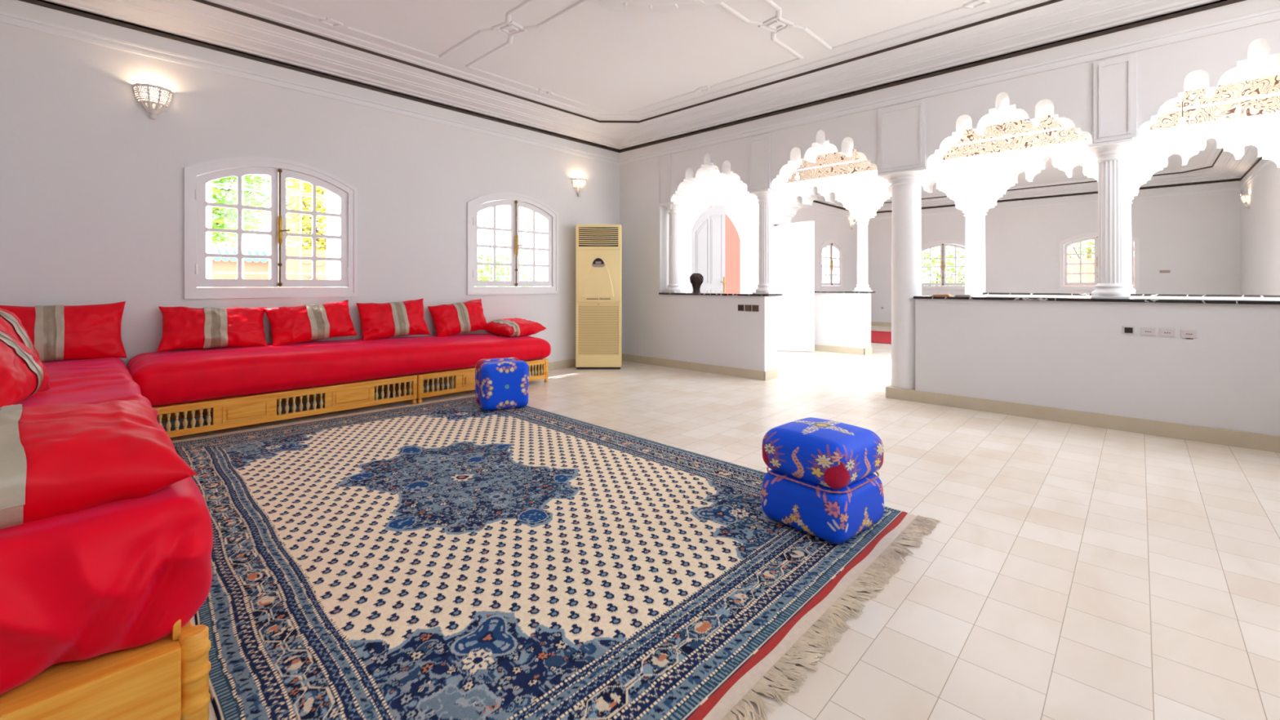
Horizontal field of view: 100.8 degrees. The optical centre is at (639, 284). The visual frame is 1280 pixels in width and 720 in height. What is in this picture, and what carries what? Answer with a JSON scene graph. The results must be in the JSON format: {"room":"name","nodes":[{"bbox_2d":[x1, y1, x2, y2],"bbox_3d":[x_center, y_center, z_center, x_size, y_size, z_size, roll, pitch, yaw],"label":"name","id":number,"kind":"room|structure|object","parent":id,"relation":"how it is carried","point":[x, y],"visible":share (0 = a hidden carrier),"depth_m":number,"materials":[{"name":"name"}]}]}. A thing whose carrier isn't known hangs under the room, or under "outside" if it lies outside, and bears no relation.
{"room":"traditional dwelling","nodes":[
{"label":"traditional dwelling","id":0,"kind":"room"},
{"bbox_2d":[0,0,619,426],"bbox_3d":[-2.243,-0.650,5.464,0.220,3.400,6.020,0,0,43],"label":"wall","id":1,"kind":"structure","parent":0,"point":[91,185],"depth_m":4.06,"materials":[{"name":"paint"}]},
{"bbox_2d":[132,80,173,119],"bbox_3d":[-3.542,-1.338,3.857,0.109,0.251,0.223,0,0,43],"label":"wall light","id":2,"kind":"object","parent":1,"relation":"attached to","point":[153,101],"visible":1,"depth_m":3.84,"materials":[{"name":"white glass"}]},
{"bbox_2d":[183,156,357,298],"bbox_3d":[-3.095,-0.476,4.511,0.261,1.168,1.217,0,0,43],"label":"window","id":3,"kind":"structure","parent":1,"relation":"in","point":[196,286],"depth_m":4.43,"materials":[{"name":"white paint"}]},
{"bbox_2d":[205,175,339,287],"bbox_3d":[-3.185,-0.450,4.596,0.014,1.000,1.100,0,0,43],"label":"grille","id":4,"kind":"object","parent":3,"relation":"attached to","point":[211,185],"depth_m":4.67,"materials":[{"name":"white paint"}]},
{"bbox_2d":[466,192,558,294],"bbox_3d":[-1.503,-0.476,6.200,0.261,1.168,1.217,0,0,43],"label":"window","id":5,"kind":"structure","parent":1,"relation":"in","point":[514,201],"depth_m":6.13,"materials":[{"name":"white paint"}]},
{"bbox_2d":[477,205,543,280],"bbox_3d":[-1.593,-0.450,6.285,0.014,1.000,1.100,0,0,43],"label":"grille","id":6,"kind":"object","parent":5,"relation":"attached to","point":[520,218],"depth_m":6.28,"materials":[{"name":"white paint"}]},
{"bbox_2d":[547,359,575,370],"bbox_3d":[-0.826,1.001,6.794,0.016,0.098,1.600,0,0,43],"label":"baseboard","id":7,"kind":"structure","parent":1,"relation":"attached to","point":[566,363],"depth_m":6.62,"materials":[{"name":"stone"}]},
{"bbox_2d":[571,176,586,196],"bbox_3d":[-0.762,-1.256,6.806,0.109,0.251,0.223,0,0,43],"label":"wall light","id":8,"kind":"object","parent":1,"relation":"attached to","point":[579,185],"visible":1,"depth_m":6.78,"materials":[{"name":"white glass"}]},
{"bbox_2d":[237,0,1015,114],"bbox_3d":[0.157,-2.204,3.112,6.900,0.292,5.890,0,0,43],"label":"ceiling","id":9,"kind":"structure","parent":0,"point":[594,55],"depth_m":4.41,"materials":[{"name":"paint"}]},
{"bbox_2d":[204,0,1050,120],"bbox_3d":[0.161,-2.057,3.115,5.710,0.037,4.810,0,0,43],"label":"trim","id":10,"kind":"structure","parent":9,"relation":"attached to","point":[237,5],"depth_m":4.69,"materials":[{"name":"paint"}]},
{"bbox_2d":[582,0,726,13],"bbox_3d":[0.109,-2.030,3.184,1.644,0.081,1.644,0,0,43],"label":"ceiling medallion","id":11,"kind":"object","parent":9,"relation":"attached to","point":[633,6],"depth_m":3.87,"materials":[{"name":"paint"}]},
{"bbox_2d":[678,172,759,293],"bbox_3d":[1.237,-0.650,8.127,0.250,3.400,2.630,0,0,43],"label":"wall","id":12,"kind":"structure","parent":0,"point":[741,206],"depth_m":7.98,"materials":[{"name":"white paint"}]},
{"bbox_2d":[691,204,726,293],"bbox_3d":[1.018,-0.084,7.743,0.093,2.243,0.840,0,0,42],"label":"door","id":13,"kind":"structure","parent":12,"relation":"in","point":[708,233],"depth_m":7.77,"materials":[{"name":"grey paint"}]},
{"bbox_2d":[751,221,814,351],"bbox_3d":[2.252,0.024,8.356,0.950,2.028,0.046,0,0,14],"label":"door","id":14,"kind":"structure","parent":12,"relation":"in","point":[793,243],"depth_m":8.29,"materials":[{"name":"white paint"}]},
{"bbox_2d":[163,325,1279,719],"bbox_3d":[3.249,1.100,6.354,7.050,0.100,14.850,0,0,43],"label":"floor","id":15,"kind":"structure","parent":0,"point":[1067,571],"depth_m":2.06,"materials":[{"name":"beige tile"}]},
{"bbox_2d":[0,619,210,719],"bbox_3d":[-2.545,0.907,2.254,3.706,0.285,0.637,0,0,43],"label":"sofa base","id":16,"kind":"object","parent":15,"relation":"on","point":[166,677],"visible":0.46,"depth_m":1.13,"materials":[{"name":"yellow wood"}]},
{"bbox_2d":[0,357,213,694],"bbox_3d":[-2.518,0.637,2.242,3.682,0.333,0.650,0,0,43],"label":"mattress","id":17,"kind":"object","parent":16,"relation":"on","point":[119,575],"visible":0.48,"depth_m":1.12,"materials":[{"name":"red fabric"}]},
{"bbox_2d":[0,307,39,358],"bbox_3d":[-3.125,0.305,2.587,0.243,0.407,0.664,0,0,-41],"label":"cushion","id":18,"kind":"object","parent":17,"relation":"on","point":[10,322],"visible":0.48,"depth_m":2.61,"materials":[{"name":"red fabric"}]},
{"bbox_2d":[0,329,50,407],"bbox_3d":[-2.745,0.352,2.264,0.258,0.322,0.612,0,0,-35],"label":"cushion","id":19,"kind":"object","parent":17,"relation":"on","point":[23,375],"visible":0.99,"depth_m":2.24,"materials":[{"name":"red fabric"}]},
{"bbox_2d":[0,301,127,362],"bbox_3d":[-3.810,0.312,3.460,0.210,0.393,0.662,0,0,37],"label":"cushion","id":20,"kind":"object","parent":17,"relation":"on","point":[91,331],"visible":0.82,"depth_m":3.47,"materials":[{"name":"red fabric"}]},
{"bbox_2d":[0,400,198,529],"bbox_3d":[-1.472,0.422,1.236,0.537,0.246,0.601,0,0,41],"label":"cushion","id":21,"kind":"object","parent":17,"relation":"on","point":[55,460],"visible":0.93,"depth_m":1.20,"materials":[{"name":"red fabric"}]},
{"bbox_2d":[151,374,417,437],"bbox_3d":[-2.779,0.923,4.239,0.620,0.254,1.742,0,0,43],"label":"sofa base","id":22,"kind":"object","parent":15,"relation":"on","point":[227,412],"visible":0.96,"depth_m":3.95,"materials":[{"name":"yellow wood"}]},
{"bbox_2d":[125,333,551,406],"bbox_3d":[-2.295,0.636,4.750,0.647,0.320,3.314,0,0,43],"label":"mattress","id":23,"kind":"object","parent":22,"relation":"on","point":[191,375],"visible":0.89,"depth_m":4.08,"materials":[{"name":"red fabric"}]},
{"bbox_2d":[156,306,267,351],"bbox_3d":[-3.240,0.331,4.047,0.668,0.346,0.238,0,0,-43],"label":"cushion","id":24,"kind":"object","parent":23,"relation":"on","point":[183,327],"visible":0.99,"depth_m":3.97,"materials":[{"name":"red fabric"}]},
{"bbox_2d":[263,299,357,346],"bbox_3d":[-2.796,0.321,4.526,0.218,0.372,0.675,0,0,38],"label":"cushion","id":25,"kind":"object","parent":23,"relation":"on","point":[306,322],"visible":1,"depth_m":4.45,"materials":[{"name":"red fabric"}]},
{"bbox_2d":[355,297,430,340],"bbox_3d":[-2.322,0.326,5.017,0.226,0.385,0.639,0,0,43],"label":"cushion","id":26,"kind":"object","parent":23,"relation":"on","point":[390,319],"visible":0.99,"depth_m":4.93,"materials":[{"name":"red fabric"}]},
{"bbox_2d":[427,298,486,337],"bbox_3d":[-1.872,0.347,5.498,0.632,0.390,0.223,0,0,-43],"label":"cushion","id":27,"kind":"object","parent":23,"relation":"on","point":[455,318],"visible":1,"depth_m":5.41,"materials":[{"name":"red fabric"}]},
{"bbox_2d":[484,317,546,337],"bbox_3d":[-1.384,0.466,5.810,0.437,0.196,0.604,0,0,30],"label":"cushion","id":28,"kind":"object","parent":23,"relation":"on","point":[507,327],"visible":0.98,"depth_m":5.63,"materials":[{"name":"red fabric"}]},
{"bbox_2d":[391,358,548,403],"bbox_3d":[-1.691,0.923,5.393,0.620,0.254,1.410,0,0,43],"label":"sofa base","id":29,"kind":"object","parent":15,"relation":"on","point":[464,378],"visible":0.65,"depth_m":4.97,"materials":[{"name":"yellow wood"}]},
{"bbox_2d":[171,394,940,719],"bbox_3d":[-0.895,1.042,2.869,2.444,0.013,4.074,0,0,-44],"label":"rug","id":30,"kind":"object","parent":15,"relation":"on","point":[450,558],"visible":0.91,"depth_m":1.92,"materials":[{"name":"fabric"}]},
{"bbox_2d":[475,357,528,410],"bbox_3d":[-1.190,0.841,4.545,0.393,0.393,0.405,0,0,-28],"label":"pouf","id":31,"kind":"object","parent":30,"relation":"on","point":[500,384],"visible":1,"depth_m":4.37,"materials":[{"name":"blue fabric"}]},
{"bbox_2d":[761,417,884,544],"bbox_3d":[0.799,0.827,2.328,0.404,0.422,0.404,0,0,-41],"label":"pouf","id":32,"kind":"object","parent":30,"relation":"on","point":[821,482],"visible":1,"depth_m":2.18,"materials":[{"name":"blue fabric"}]},
{"bbox_2d":[575,224,622,368],"bbox_3d":[-0.515,0.150,6.659,0.565,1.800,0.224,0,0,0],"label":"air conditioner","id":33,"kind":"object","parent":15,"relation":"on","point":[598,247],"visible":1,"depth_m":6.56,"materials":[{"name":"beige plastic"}]},
{"bbox_2d":[578,226,617,246],"bbox_3d":[-0.515,-0.594,6.563,0.490,0.237,0.004,0,0,0],"label":"vent","id":34,"kind":"object","parent":33,"relation":"attached to","point":[588,236],"depth_m":6.56,"materials":[{"name":"beige plastic"}]},
{"bbox_2d":[871,330,891,344],"bbox_3d":[5.163,1.045,10.425,2.150,0.010,2.510,0,0,43],"label":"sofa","id":35,"kind":"object","parent":15,"relation":"on","point":[877,336],"visible":0.12,"depth_m":10.44,"materials":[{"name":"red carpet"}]},
{"bbox_2d":[877,166,935,389],"bbox_3d":[2.491,0.000,4.952,0.422,2.100,0.415,0,0,43],"label":"column","id":36,"kind":"structure","parent":15,"relation":"on","point":[906,232],"depth_m":4.85,"materials":[{"name":"white paint"}]},
{"bbox_2d":[955,203,994,296],"bbox_3d":[4.473,0.000,7.069,0.389,2.100,0.382,0,0,43],"label":"column","id":37,"kind":"structure","parent":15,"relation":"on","point":[975,220],"depth_m":6.97,"materials":[{"name":"white paint"}]},
{"bbox_2d":[706,205,740,293],"bbox_3d":[0.604,-0.525,10.531,3.970,3.250,0.010,0,0,43],"label":"wall","id":38,"kind":"structure","parent":0,"point":[732,240],"depth_m":9.54,"materials":[{"name":"pink paint"}]},
{"bbox_2d":[791,200,857,291],"bbox_3d":[3.845,-0.650,11.921,0.220,3.400,5.930,0,0,43],"label":"wall","id":39,"kind":"structure","parent":0,"point":[828,226],"depth_m":12.73,"materials":[{"name":"paint"}]},
{"bbox_2d":[819,239,842,289],"bbox_3d":[4.443,-0.476,12.506,0.261,1.168,1.217,0,0,43],"label":"window","id":40,"kind":"structure","parent":39,"relation":"in","point":[830,243],"depth_m":12.47,"materials":[{"name":"white paint"}]},
{"bbox_2d":[822,248,828,283],"bbox_3d":[4.353,-0.450,12.591,0.014,1.000,1.100,0,0,43],"label":"grille","id":41,"kind":"object","parent":40,"relation":"attached to","point":[823,251],"depth_m":12.58,"materials":[{"name":"white paint"}]},
{"bbox_2d":[849,219,855,229],"bbox_3d":[5.342,-1.511,13.280,0.109,0.251,0.223,0,0,43],"label":"wall light","id":42,"kind":"object","parent":39,"relation":"attached to","point":[852,223],"visible":1,"depth_m":13.25,"materials":[{"name":"white glass"}]},
{"bbox_2d":[619,0,1279,435],"bbox_3d":[2.211,-0.650,5.216,6.600,3.400,0.270,0,0,43],"label":"wall","id":43,"kind":"structure","parent":0,"point":[1068,355],"depth_m":4.22,"materials":[{"name":"paint"}]},
{"bbox_2d":[622,353,764,380],"bbox_3d":[0.550,1.001,6.586,2.272,0.098,0.016,0,0,43],"label":"baseboard","id":44,"kind":"structure","parent":43,"relation":"attached to","point":[733,371],"depth_m":6.43,"materials":[{"name":"stone"}]},
{"bbox_2d":[658,292,782,296],"bbox_3d":[0.928,0.114,6.426,1.585,0.021,0.320,0,0,43],"label":"countertop","id":45,"kind":"structure","parent":43,"relation":"on","point":[684,293],"depth_m":6.25,"materials":[{"name":"black stone"}]},
{"bbox_2d":[659,201,688,293],"bbox_3d":[0.439,-0.473,6.887,0.240,1.153,0.294,0,0,43],"label":"column","id":46,"kind":"structure","parent":45,"relation":"on","point":[673,285],"depth_m":6.83,"materials":[{"name":"white paint"}]},
{"bbox_2d":[689,273,703,293],"bbox_3d":[0.708,-0.021,6.633,0.172,0.249,0.174,0,0,-7],"label":"vase","id":47,"kind":"object","parent":45,"relation":"on","point":[696,280],"visible":1,"depth_m":6.58,"materials":[{"name":"ceramic"}]},
{"bbox_2d":[749,188,781,293],"bbox_3d":[1.412,-0.473,5.969,0.241,1.153,0.294,0,0,43],"label":"column","id":48,"kind":"structure","parent":45,"relation":"on","point":[765,197],"depth_m":5.91,"materials":[{"name":"white paint"}]},
{"bbox_2d":[737,304,744,311],"bbox_3d":[1.147,0.262,6.024,0.080,0.072,0.013,0,0,43],"label":"wall socket","id":49,"kind":"object","parent":43,"relation":"attached to","point":[740,307],"visible":1,"depth_m":6.02,"materials":[{"name":"brown plastic"}]},
{"bbox_2d":[745,304,751,311],"bbox_3d":[1.216,0.262,5.960,0.080,0.072,0.013,0,0,43],"label":"light switch","id":50,"kind":"object","parent":43,"relation":"attached to","point":[748,308],"visible":1,"depth_m":5.96,"materials":[{"name":"brown plastic"}]},
{"bbox_2d":[751,305,758,311],"bbox_3d":[1.284,0.262,5.896,0.080,0.072,0.013,0,0,43],"label":"light switch","id":51,"kind":"object","parent":43,"relation":"attached to","point":[754,308],"visible":1,"depth_m":5.89,"materials":[{"name":"brown plastic"}]},
{"bbox_2d":[746,133,770,191],"bbox_3d":[1.311,-1.350,5.860,0.284,0.600,0.028,0,0,43],"label":"trim","id":52,"kind":"structure","parent":43,"relation":"attached to","point":[758,147],"depth_m":5.85,"materials":[{"name":"paint"}]},
{"bbox_2d":[764,368,777,380],"bbox_3d":[1.464,1.001,5.910,0.018,0.098,0.288,0,0,43],"label":"baseboard","id":53,"kind":"structure","parent":43,"relation":"attached to","point":[771,374],"depth_m":5.89,"materials":[{"name":"stone"}]},
{"bbox_2d":[877,98,925,173],"bbox_3d":[2.387,-1.350,4.845,0.410,0.600,0.028,0,0,43],"label":"trim","id":54,"kind":"structure","parent":43,"relation":"attached to","point":[901,128],"depth_m":4.83,"materials":[{"name":"paint"}]},
{"bbox_2d":[669,16,1279,208],"bbox_3d":[2.449,-1.327,4.798,5.680,0.713,0.012,0,0,43],"label":"trim","id":55,"kind":"structure","parent":43,"relation":"attached to","point":[1277,18],"depth_m":4.28,"materials":[{"name":"paint"}]},
{"bbox_2d":[885,384,1279,453],"bbox_3d":[3.500,1.000,3.995,3.048,0.100,0.318,0,0,43],"label":"baseboard","id":56,"kind":"structure","parent":43,"relation":"attached to","point":[1261,442],"depth_m":3.88,"materials":[{"name":"stone"}]},
{"bbox_2d":[913,295,1279,304],"bbox_3d":[3.589,0.114,3.917,2.810,0.021,0.320,0,0,43],"label":"countertop","id":57,"kind":"structure","parent":43,"relation":"on","point":[1000,298],"depth_m":3.83,"materials":[{"name":"black stone"}]},
{"bbox_2d":[931,294,952,296],"bbox_3d":[2.699,0.095,4.736,0.150,0.017,0.100,0,0,43],"label":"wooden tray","id":58,"kind":"object","parent":57,"relation":"on","point":[933,295],"visible":0.86,"depth_m":4.70,"materials":[{"name":"brown"}]},
{"bbox_2d":[955,294,973,297],"bbox_3d":[2.822,0.095,4.619,0.130,0.017,0.100,0,0,43],"label":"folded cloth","id":59,"kind":"object","parent":57,"relation":"on","point":[964,295],"visible":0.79,"depth_m":4.57,"materials":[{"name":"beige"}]},
{"bbox_2d":[1088,137,1133,298],"bbox_3d":[3.529,-0.473,3.973,0.244,1.153,0.294,0,0,43],"label":"column","id":60,"kind":"structure","parent":57,"relation":"on","point":[1109,155],"depth_m":3.92,"materials":[{"name":"white paint"}]},
{"bbox_2d":[1093,53,1137,142],"bbox_3d":[3.447,-1.350,3.846,0.236,0.600,0.028,0,0,43],"label":"trim","id":61,"kind":"structure","parent":43,"relation":"attached to","point":[1114,79],"depth_m":3.84,"materials":[{"name":"paint"}]},
{"bbox_2d":[1122,325,1134,334],"bbox_3d":[3.506,0.326,3.800,0.064,0.060,0.013,0,0,43],"label":"wall socket","id":62,"kind":"object","parent":43,"relation":"attached to","point":[1127,330],"visible":1,"depth_m":3.80,"materials":[{"name":"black plastic"}]},
{"bbox_2d":[1140,327,1155,336],"bbox_3d":[3.578,0.330,3.731,0.074,0.056,0.014,0,0,43],"label":"wall socket","id":63,"kind":"object","parent":43,"relation":"attached to","point":[1144,331],"visible":1,"depth_m":3.73,"materials":[{"name":"white plastic"}]},
{"bbox_2d":[1160,328,1174,337],"bbox_3d":[3.648,0.332,3.666,0.074,0.056,0.014,0,0,43],"label":"wall socket","id":64,"kind":"object","parent":43,"relation":"attached to","point":[1163,332],"visible":1,"depth_m":3.66,"materials":[{"name":"white plastic"}]},
{"bbox_2d":[1181,329,1196,338],"bbox_3d":[3.725,0.334,3.594,0.074,0.056,0.014,0,0,43],"label":"wall socket","id":65,"kind":"object","parent":43,"relation":"attached to","point":[1184,333],"visible":1,"depth_m":3.59,"materials":[{"name":"white plastic"}]},
{"bbox_2d":[771,116,1279,348],"bbox_3d":[4.371,-0.650,7.165,6.130,3.400,0.270,0,0,43],"label":"wall","id":66,"kind":"structure","parent":0,"point":[984,180],"depth_m":6.86,"materials":[{"name":"paint"}]},
{"bbox_2d":[814,344,864,355],"bbox_3d":[2.795,1.001,8.454,1.568,0.098,0.016,0,0,43],"label":"baseboard","id":67,"kind":"structure","parent":66,"relation":"attached to","point":[860,351],"depth_m":8.18,"materials":[{"name":"stone"}]},
{"bbox_2d":[814,291,875,293],"bbox_3d":[2.918,0.114,8.536,1.585,0.021,0.320,0,0,43],"label":"countertop","id":68,"kind":"structure","parent":66,"relation":"on","point":[815,291],"depth_m":8.09,"materials":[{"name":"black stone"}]},
{"bbox_2d":[772,222,791,226],"bbox_3d":[2.428,-0.473,8.997,0.240,1.153,0.294,0,0,43],"label":"column","id":69,"kind":"structure","parent":68,"relation":"on","point":[777,224],"depth_m":8.90,"materials":[{"name":"white paint"}]},
{"bbox_2d":[850,214,874,291],"bbox_3d":[3.396,-0.473,8.085,0.257,1.153,0.294,0,0,43],"label":"column","id":70,"kind":"structure","parent":68,"relation":"on","point":[862,220],"depth_m":8.02,"materials":[{"name":"white paint"}]},
{"bbox_2d":[864,346,871,355],"bbox_3d":[3.454,1.001,8.020,0.018,0.098,0.288,0,0,43],"label":"baseboard","id":71,"kind":"structure","parent":66,"relation":"attached to","point":[867,350],"depth_m":8.00,"materials":[{"name":"stone"}]},
{"bbox_2d":[712,111,1279,186],"bbox_3d":[3.431,-1.670,6.059,5.780,0.040,2.630,0,0,43],"label":"trim","id":72,"kind":"structure","parent":66,"relation":"attached to","point":[1277,113],"depth_m":6.38,"materials":[{"name":"white paint"}]},
{"bbox_2d":[714,95,1279,182],"bbox_3d":[3.431,-1.762,6.059,5.720,0.145,2.570,0,0,43],"label":"trim","id":73,"kind":"structure","parent":66,"relation":"attached to","point":[1272,104],"depth_m":6.33,"materials":[{"name":"white paint"}]},
{"bbox_2d":[793,92,1279,172],"bbox_3d":[3.431,-1.847,6.059,5.580,0.025,2.430,0,0,43],"label":"trim","id":74,"kind":"structure","parent":66,"relation":"attached to","point":[1276,93],"depth_m":6.29,"materials":[{"name":"white paint"}]},
{"bbox_2d":[795,75,1279,169],"bbox_3d":[3.431,-1.930,6.059,5.530,0.140,2.380,0,0,43],"label":"trim","id":75,"kind":"structure","parent":66,"relation":"attached to","point":[1268,85],"depth_m":6.25,"materials":[{"name":"white paint"}]},
{"bbox_2d":[818,51,1279,155],"bbox_3d":[3.431,-2.250,6.059,5.320,0.500,2.170,0,0,43],"label":"trim","id":76,"kind":"structure","parent":66,"relation":"attached to","point":[1253,68],"depth_m":5.36,"materials":[{"name":"white paint"}]},
{"bbox_2d":[982,292,1279,297],"bbox_3d":[5.579,0.114,6.027,2.810,0.021,0.320,0,0,43],"label":"countertop","id":77,"kind":"structure","parent":66,"relation":"on","point":[984,293],"depth_m":5.76,"materials":[{"name":"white stone"}]},
{"bbox_2d":[1123,190,1137,293],"bbox_3d":[5.535,-0.473,6.068,0.240,1.153,0.294,0,0,43],"label":"column","id":78,"kind":"structure","parent":77,"relation":"on","point":[1128,196],"depth_m":6.00,"materials":[{"name":"white paint"}]},
{"bbox_2d":[887,137,1216,199],"bbox_3d":[6.244,-2.210,9.516,6.970,0.280,6.020,0,0,43],"label":"ceiling","id":79,"kind":"structure","parent":0,"point":[1051,174],"depth_m":9.71,"materials":[{"name":"paint"}]},
{"bbox_2d":[884,142,1222,202],"bbox_3d":[6.247,-2.057,9.520,5.780,0.037,4.940,0,0,43],"label":"trim","id":80,"kind":"structure","parent":79,"relation":"attached to","point":[1215,152],"depth_m":9.64,"materials":[{"name":"paint"}]},
{"bbox_2d":[867,177,1240,322],"bbox_3d":[8.285,-0.650,11.674,7.020,3.400,0.200,0,0,43],"label":"wall","id":81,"kind":"structure","parent":0,"point":[1197,237],"depth_m":10.81,"materials":[{"name":"paint"}]},
{"bbox_2d":[871,321,891,326],"bbox_3d":[8.207,1.001,11.598,6.570,0.098,0.016,0,0,43],"label":"baseboard","id":82,"kind":"structure","parent":81,"relation":"attached to","point":[873,323],"depth_m":13.53,"materials":[{"name":"stone"}]},
{"bbox_2d":[921,240,964,289],"bbox_3d":[7.239,-0.476,12.627,1.217,1.168,0.261,0,0,43],"label":"window","id":83,"kind":"structure","parent":81,"relation":"in","point":[943,244],"depth_m":12.57,"materials":[{"name":"white paint"}]},
{"bbox_2d":[801,159,1271,220],"bbox_3d":[6.247,-1.704,9.520,6.570,0.068,5.730,0,0,43],"label":"trim","id":84,"kind":"structure","parent":81,"relation":"attached to","point":[1267,162],"depth_m":10.83,"materials":[{"name":"paint"}]},
{"bbox_2d":[813,145,1262,213],"bbox_3d":[6.247,-1.944,9.520,6.570,0.157,5.730,0,0,43],"label":"trim","id":85,"kind":"structure","parent":81,"relation":"attached to","point":[1226,167],"depth_m":9.87,"materials":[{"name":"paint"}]},
{"bbox_2d":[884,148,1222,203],"bbox_3d":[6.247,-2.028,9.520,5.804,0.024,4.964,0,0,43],"label":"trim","id":86,"kind":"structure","parent":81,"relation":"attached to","point":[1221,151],"depth_m":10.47,"materials":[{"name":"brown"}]},
{"bbox_2d":[1059,231,1139,290],"bbox_3d":[9.265,-0.476,10.717,1.217,1.168,0.261,0,0,43],"label":"window","id":87,"kind":"structure","parent":81,"relation":"in","point":[1064,245],"depth_m":10.81,"materials":[{"name":"white paint"}]},
{"bbox_2d":[1067,244,1092,263],"bbox_3d":[9.350,-0.450,10.806,1.100,1.000,0.014,0,0,43],"label":"grille","id":88,"kind":"object","parent":87,"relation":"attached to","point":[1074,245],"depth_m":11.02,"materials":[{"name":"white paint"}]},
{"bbox_2d":[1159,269,1170,273],"bbox_3d":[9.907,-0.250,9.998,0.160,0.070,0.013,0,0,43],"label":"wall socket","id":89,"kind":"object","parent":81,"relation":"attached to","point":[1161,271],"visible":1,"depth_m":9.99,"materials":[{"name":"white plastic"}]},
{"bbox_2d":[1177,101,1186,129],"bbox_3d":[4.842,-1.917,4.728,0.060,1.065,0.060,0,0,43],"label":"pendant bulb","id":90,"kind":"object","parent":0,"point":[1183,125],"visible":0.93,"depth_m":4.72,"materials":[{"name":"white glass"}]},
{"bbox_2d":[1240,159,1279,294],"bbox_3d":[9.486,-0.650,7.998,0.230,3.400,3.900,0,0,43],"label":"wall","id":91,"kind":"structure","parent":0,"point":[1260,223],"depth_m":7.80,"materials":[{"name":"paint"}]},
{"bbox_2d":[1240,194,1250,209],"bbox_3d":[9.848,-1.351,8.619,0.109,0.251,0.223,0,0,43],"label":"wall light","id":92,"kind":"object","parent":91,"relation":"attached to","point":[1246,199],"visible":1,"depth_m":8.58,"materials":[{"name":"white glass"}]},
{"bbox_3d":[-1.799,-0.650,0.978,7.020,3.400,0.200,0,0,43],"label":"wall","id":93,"kind":"structure","parent":0,"visible":0},
{"bbox_2d":[18,0,1245,152],"bbox_3d":[0.161,-1.851,3.115,6.500,0.027,5.600,0,0,43],"label":"trim","id":94,"kind":"structure","parent":93,"relation":"attached to","point":[33,2],"depth_m":4.39,"materials":[{"name":"brown"}]},
{"bbox_2d":[38,0,1227,151],"bbox_3d":[0.161,-1.944,3.115,6.500,0.157,5.600,0,0,43],"label":"trim","id":95,"kind":"structure","parent":93,"relation":"attached to","point":[1064,20],"depth_m":4.56,"materials":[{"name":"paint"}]},
{"bbox_2d":[0,7,1279,164],"bbox_3d":[0.161,-1.704,3.115,6.500,0.068,5.600,0,0,43],"label":"trim","id":96,"kind":"structure","parent":93,"relation":"attached to","point":[6,18],"depth_m":4.32,"materials":[{"name":"paint"}]},
{"label":"outside","id":97,"kind":"structure","parent":0,"visible":0},
{"bbox_3d":[-0.283,1.270,7.382,60.000,0.200,60.000,0,0,43],"label":"ground","id":98,"kind":"structure","parent":97,"visible":0},
{"bbox_2d":[205,181,209,279],"bbox_3d":[-4.830,-0.490,5.766,0.400,3.320,0.210,0,0,43],"label":"pillar","id":99,"kind":"structure","parent":98,"relation":"on","point":[207,188],"depth_m":5.68,"materials":[{"name":"white"}]},
{"bbox_2d":[212,258,268,279],"bbox_3d":[-6.764,0.385,8.270,0.250,1.570,2.400,0,0,43],"label":"wall","id":100,"kind":"structure","parent":98,"relation":"on","point":[217,266],"depth_m":8.49,"materials":[{"name":"beige paint"}]},
{"bbox_2d":[212,248,268,262],"bbox_3d":[-6.780,-0.475,8.216,0.432,0.234,2.390,0,0,43],"label":"coping","id":101,"kind":"object","parent":100,"relation":"on","point":[220,251],"visible":0.12,"depth_m":8.53,"materials":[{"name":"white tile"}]},
{"bbox_2d":[212,174,270,251],"bbox_3d":[-8.373,-0.873,10.056,2.394,4.053,2.402,0,0,43],"label":"tree","id":102,"kind":"object","parent":98,"relation":"on","point":[230,215],"visible":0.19,"depth_m":10.17,"materials":[{"name":"green plant"}]},
{"bbox_2d":[263,177,325,250],"bbox_3d":[-6.052,-0.576,10.282,2.044,3.461,2.055,0,0,43],"label":"tree","id":103,"kind":"object","parent":98,"relation":"on","point":[294,220],"visible":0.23,"depth_m":9.70,"materials":[{"name":"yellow plant"}]},
{"bbox_2d":[268,248,325,287],"bbox_3d":[-4.610,0.335,7.785,0.350,1.670,1.350,0,0,43],"label":"stone wall","id":104,"kind":"structure","parent":98,"relation":"on","point":[291,265],"depth_m":7.46,"materials":[{"name":"beige stone"}]},
{"bbox_2d":[328,191,341,287],"bbox_3d":[-3.708,-0.490,6.811,0.400,3.320,0.430,0,0,43],"label":"pillar","id":105,"kind":"structure","parent":98,"relation":"on","point":[333,222],"depth_m":6.64,"materials":[{"name":"white"}]},
{"bbox_2d":[477,252,537,280],"bbox_3d":[-2.761,0.271,9.985,1.778,1.798,1.707,0,0,43],"label":"tree","id":106,"kind":"object","parent":98,"relation":"on","point":[500,271],"visible":0.13,"depth_m":9.87,"materials":[{"name":"green plant"}]},
{"bbox_2d":[921,246,964,283],"bbox_3d":[8.635,-0.025,15.338,2.121,2.376,2.124,0,0,43],"label":"tree","id":107,"kind":"object","parent":98,"relation":"on","point":[952,269],"visible":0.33,"depth_m":15.03,"materials":[{"name":"green plant"}]},
{"bbox_2d":[1067,257,1094,282],"bbox_3d":[11.591,0.260,12.542,3.400,1.820,0.200,0,0,43],"label":"wall","id":108,"kind":"structure","parent":98,"relation":"on","point":[1071,268],"depth_m":13.06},
{"bbox_2d":[1067,240,1094,258],"bbox_3d":[12.044,-0.393,14.191,1.952,3.096,1.974,0,0,43],"label":"tree","id":109,"kind":"object","parent":98,"relation":"on","point":[1089,249],"visible":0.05,"depth_m":14.06,"materials":[{"name":"green plant"}]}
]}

